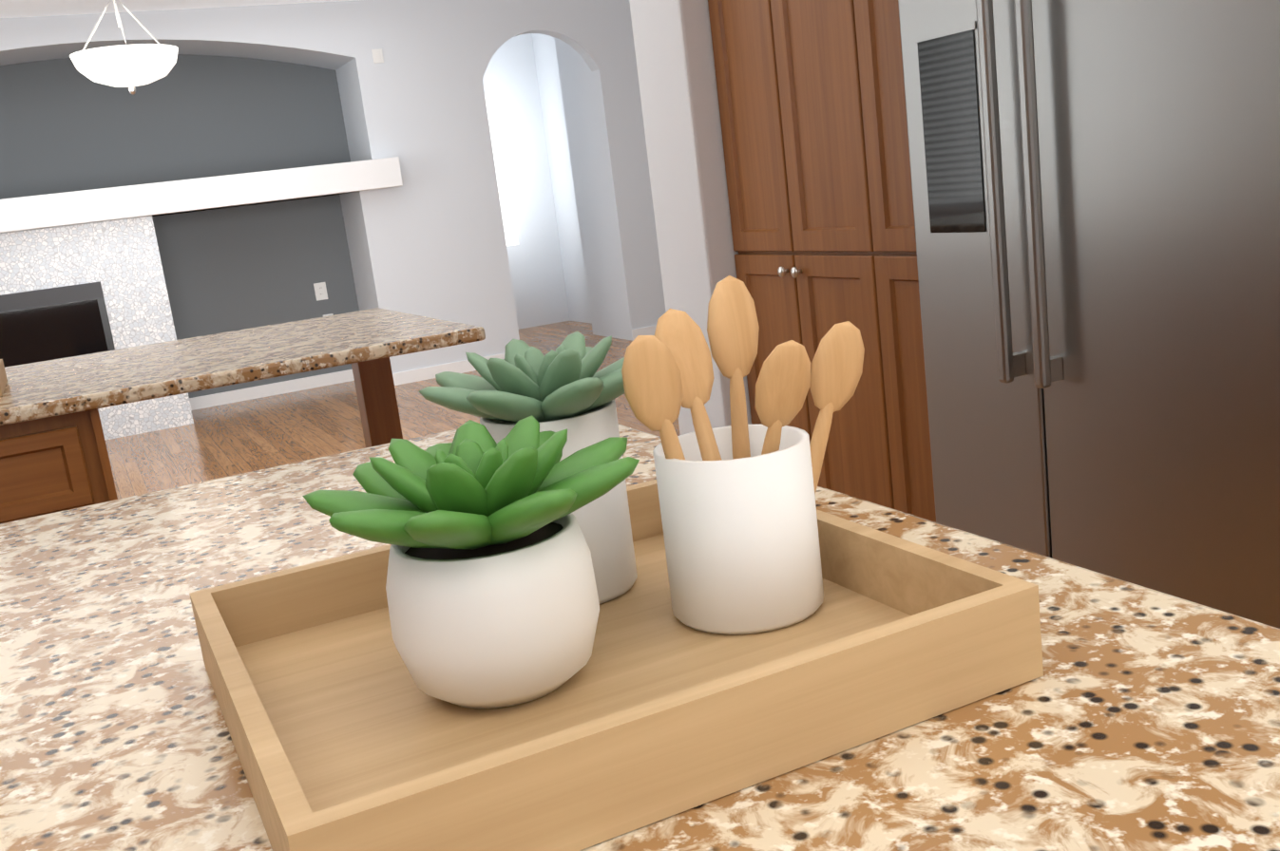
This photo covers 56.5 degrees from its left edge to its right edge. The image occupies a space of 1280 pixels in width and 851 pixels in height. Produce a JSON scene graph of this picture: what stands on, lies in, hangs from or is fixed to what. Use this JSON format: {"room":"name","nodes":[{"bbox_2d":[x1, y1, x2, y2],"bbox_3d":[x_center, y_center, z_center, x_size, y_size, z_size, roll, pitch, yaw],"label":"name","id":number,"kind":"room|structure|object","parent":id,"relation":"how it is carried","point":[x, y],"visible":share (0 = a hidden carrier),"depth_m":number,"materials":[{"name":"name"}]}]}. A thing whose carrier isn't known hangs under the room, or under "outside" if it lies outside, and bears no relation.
{"room":"kitchen","nodes":[
{"label":"kitchen","id":0,"kind":"room"},
{"bbox_2d":[0,0,353,18],"bbox_3d":[-0.203,-2.039,3.002,6.800,0.100,11.750,-12,13,-24],"label":"ceiling","id":1,"kind":"structure","parent":0,"point":[10,9],"depth_m":7.03,"materials":[{"name":"white paint"}]},
{"bbox_2d":[69,0,178,94],"bbox_3d":[-2.384,-1.869,5.432,0.470,0.698,0.470,-12,13,-24],"label":"pendant light","id":2,"kind":"object","parent":1,"relation":"hanging from","point":[130,66],"visible":1,"depth_m":5.34,"materials":[{"name":"white glass"}]},
{"bbox_2d":[0,0,666,398],"bbox_3d":[-2.463,-1.476,8.159,6.800,2.560,0.750,-12,13,-24],"label":"wall","id":3,"kind":"structure","parent":0,"point":[241,89],"depth_m":8.23,"materials":[{"name":"white paint"}]},
{"bbox_2d":[0,215,193,440],"bbox_3d":[-3.733,-0.494,7.233,1.710,1.338,0.034,-12,13,-24],"label":"fireplace surround","id":4,"kind":"object","parent":3,"relation":"attached to","point":[71,291],"visible":0.69,"depth_m":7.34,"materials":[{"name":"tile"}]},
{"bbox_2d":[0,156,402,233],"bbox_3d":[-3.275,-1.417,7.600,3.390,0.190,0.776,-12,13,-24],"label":"mantel shelf","id":5,"kind":"object","parent":3,"relation":"attached to","point":[111,203],"visible":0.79,"depth_m":7.42,"materials":[{"name":"white paint"}]},
{"bbox_2d":[313,282,327,301],"bbox_3d":[-2.300,-0.968,8.585,0.085,0.125,0.008,-12,13,-24],"label":"outlet","id":6,"kind":"object","parent":3,"relation":"attached to","point":[320,291],"visible":1,"depth_m":8.58,"materials":[{"name":"white plastic"}]},
{"bbox_2d":[371,48,383,63],"bbox_3d":[-1.748,-2.465,7.938,0.070,0.090,0.007,-12,13,-24],"label":"light switch","id":7,"kind":"object","parent":3,"relation":"attached to","point":[377,55],"visible":1,"depth_m":7.93,"materials":[{"name":"white plastic"}]},
{"bbox_2d":[105,320,680,499],"bbox_3d":[-1.494,0.041,6.788,6.800,0.060,7.040,-12,13,-24],"label":"floor","id":8,"kind":"structure","parent":0,"point":[223,441],"depth_m":7.00,"materials":[{"name":"brown wood"}]},
{"bbox_2d":[531,33,592,324],"bbox_3d":[-0.511,-2.143,10.181,0.100,2.560,1.300,-12,13,-24],"label":"wall","id":9,"kind":"structure","parent":0,"point":[559,159],"depth_m":10.42,"materials":[{"name":"white paint"}]},
{"bbox_2d":[482,33,569,329],"bbox_3d":[-1.487,-2.065,10.384,1.500,2.560,0.100,-12,13,-24],"label":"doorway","id":10,"kind":"structure","parent":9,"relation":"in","point":[509,78],"depth_m":10.58,"materials":[{"name":"white paint"}]},
{"bbox_2d":[484,94,518,246],"bbox_3d":[-1.493,-2.167,10.287,0.750,1.300,0.020,-12,13,-24],"label":"window","id":11,"kind":"structure","parent":10,"relation":"attached to","point":[501,167],"depth_m":10.41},
{"bbox_2d":[629,0,724,435],"bbox_3d":[1.459,-1.161,4.362,3.070,2.560,0.330,-12,13,-24],"label":"wall","id":12,"kind":"structure","parent":0,"point":[673,42],"depth_m":3.74,"materials":[{"name":"white paint"}]},
{"bbox_2d":[674,0,751,426],"bbox_3d":[1.023,-0.772,2.768,0.830,2.560,2.220,-12,13,-24],"label":"wall","id":13,"kind":"structure","parent":0,"point":[694,17],"depth_m":3.61,"materials":[{"name":"white paint"}]},
{"bbox_3d":[1.378,0.906,0.993,6.800,0.060,6.010,-12,13,-24],"label":"floor","id":14,"kind":"structure","parent":0,"visible":0},
{"bbox_2d":[0,408,117,524],"bbox_3d":[-1.655,0.480,2.433,1.175,0.910,0.651,-12,13,-24],"label":"base cabinet","id":15,"kind":"object","parent":14,"relation":"on","point":[54,464],"depth_m":2.28,"materials":[{"name":"brown wood"}]},
{"bbox_2d":[0,307,485,425],"bbox_3d":[-1.693,-0.007,2.466,2.594,0.030,0.930,-12,13,-24],"label":"kitchen top","id":16,"kind":"object","parent":15,"relation":"on","point":[42,390],"visible":1,"depth_m":2.46,"materials":[{"name":"stone"}]},
{"bbox_2d":[0,359,7,396],"bbox_3d":[-1.534,-0.065,2.451,0.400,0.050,0.320,-12,13,-24],"label":"tray","id":17,"kind":"object","parent":16,"relation":"on","point":[3,379],"visible":1,"depth_m":2.54,"materials":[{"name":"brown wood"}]},
{"bbox_2d":[707,0,802,429],"bbox_3d":[0.624,-0.735,3.632,0.638,2.230,0.336,-12,13,-24],"label":"tall cabinet","id":18,"kind":"object","parent":14,"relation":"on","point":[737,28],"depth_m":3.51,"materials":[{"name":"brown wood"}]},
{"bbox_2d":[761,0,882,505],"bbox_3d":[0.779,-0.688,3.320,0.638,2.230,0.368,-12,13,-24],"label":"tall cabinet","id":19,"kind":"object","parent":14,"relation":"on","point":[811,105],"depth_m":3.24,"materials":[{"name":"brown wood"}]},
{"bbox_2d":[844,0,936,522],"bbox_3d":[0.941,-0.639,2.993,0.638,2.230,0.368,-12,13,-24],"label":"tall cabinet","id":20,"kind":"object","parent":14,"relation":"on","point":[872,32],"depth_m":3.00,"materials":[{"name":"brown wood"}]},
{"bbox_2d":[897,0,1279,629],"bbox_3d":[1.142,-0.340,2.419,0.835,1.835,0.900,-12,13,-24],"label":"fridge","id":21,"kind":"object","parent":14,"relation":"on","point":[1096,196],"visible":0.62,"depth_m":2.19,"materials":[{"name":"grey metal"}]},
{"bbox_3d":[-0.082,0.598,0.947,0.627,0.910,1.186,-12,13,-24],"label":"kitchen island","id":22,"kind":"object","parent":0,"visible":0},
{"bbox_2d":[0,423,1279,850],"bbox_3d":[-0.134,0.139,0.856,0.700,0.030,1.240,-12,13,-24],"label":"island countertop","id":23,"kind":"structure","parent":22,"relation":"on","point":[1136,718],"depth_m":0.62,"materials":[{"name":"stone"}]},
{"bbox_2d":[189,479,1043,850],"bbox_3d":[-0.041,0.120,0.697,0.380,0.050,0.360,-12,13,-24],"label":"tray","id":24,"kind":"object","parent":23,"relation":"on","point":[345,733],"visible":0.71,"depth_m":0.60,"materials":[{"name":"brown wood"}]},
{"bbox_2d":[302,415,639,708],"bbox_3d":[-0.082,0.075,0.659,0.180,0.141,0.183,-12,13,-24],"label":"succulent","id":25,"kind":"object","parent":24,"relation":"on","point":[492,598],"visible":1,"depth_m":0.62,"materials":[{"name":"white ceramic"}]},
{"bbox_2d":[419,331,637,604],"bbox_3d":[-0.056,0.029,0.794,0.165,0.169,0.165,-12,13,-24],"label":"succulent","id":26,"kind":"object","parent":24,"relation":"on","point":[564,386],"visible":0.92,"depth_m":0.76,"materials":[{"name":"green plant"}]},
{"bbox_2d":[621,275,864,634],"bbox_3d":[0.062,0.013,0.721,0.157,0.201,0.094,-12,13,-24],"label":"utensils","id":27,"kind":"object","parent":24,"relation":"on","point":[736,497],"visible":1,"depth_m":0.69,"materials":[{"name":"white ceramic"}]},
{"bbox_3d":[-3.002,-0.093,1.906,0.150,2.560,11.750,-12,13,-24],"label":"wall","id":28,"kind":"structure","parent":0,"visible":0},
{"bbox_2d":[189,369,354,410],"bbox_3d":[-2.588,-0.268,8.546,1.320,0.085,0.013,-12,13,-24],"label":"baseboard","id":29,"kind":"structure","parent":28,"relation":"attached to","point":[302,384],"depth_m":8.51,"materials":[{"name":"white paint"}]},
{"bbox_2d":[392,353,504,385],"bbox_3d":[-1.292,-0.412,8.469,0.980,0.085,0.013,-12,13,-24],"label":"baseboard","id":30,"kind":"structure","parent":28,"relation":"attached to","point":[461,367],"depth_m":8.38,"materials":[{"name":"white paint"}]},
{"bbox_2d":[631,324,656,341],"bbox_3d":[0.412,-0.789,9.257,1.050,0.085,0.013,-12,13,-24],"label":"baseboard","id":31,"kind":"structure","parent":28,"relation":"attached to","point":[647,331],"depth_m":9.07,"materials":[{"name":"white paint"}]}
]}

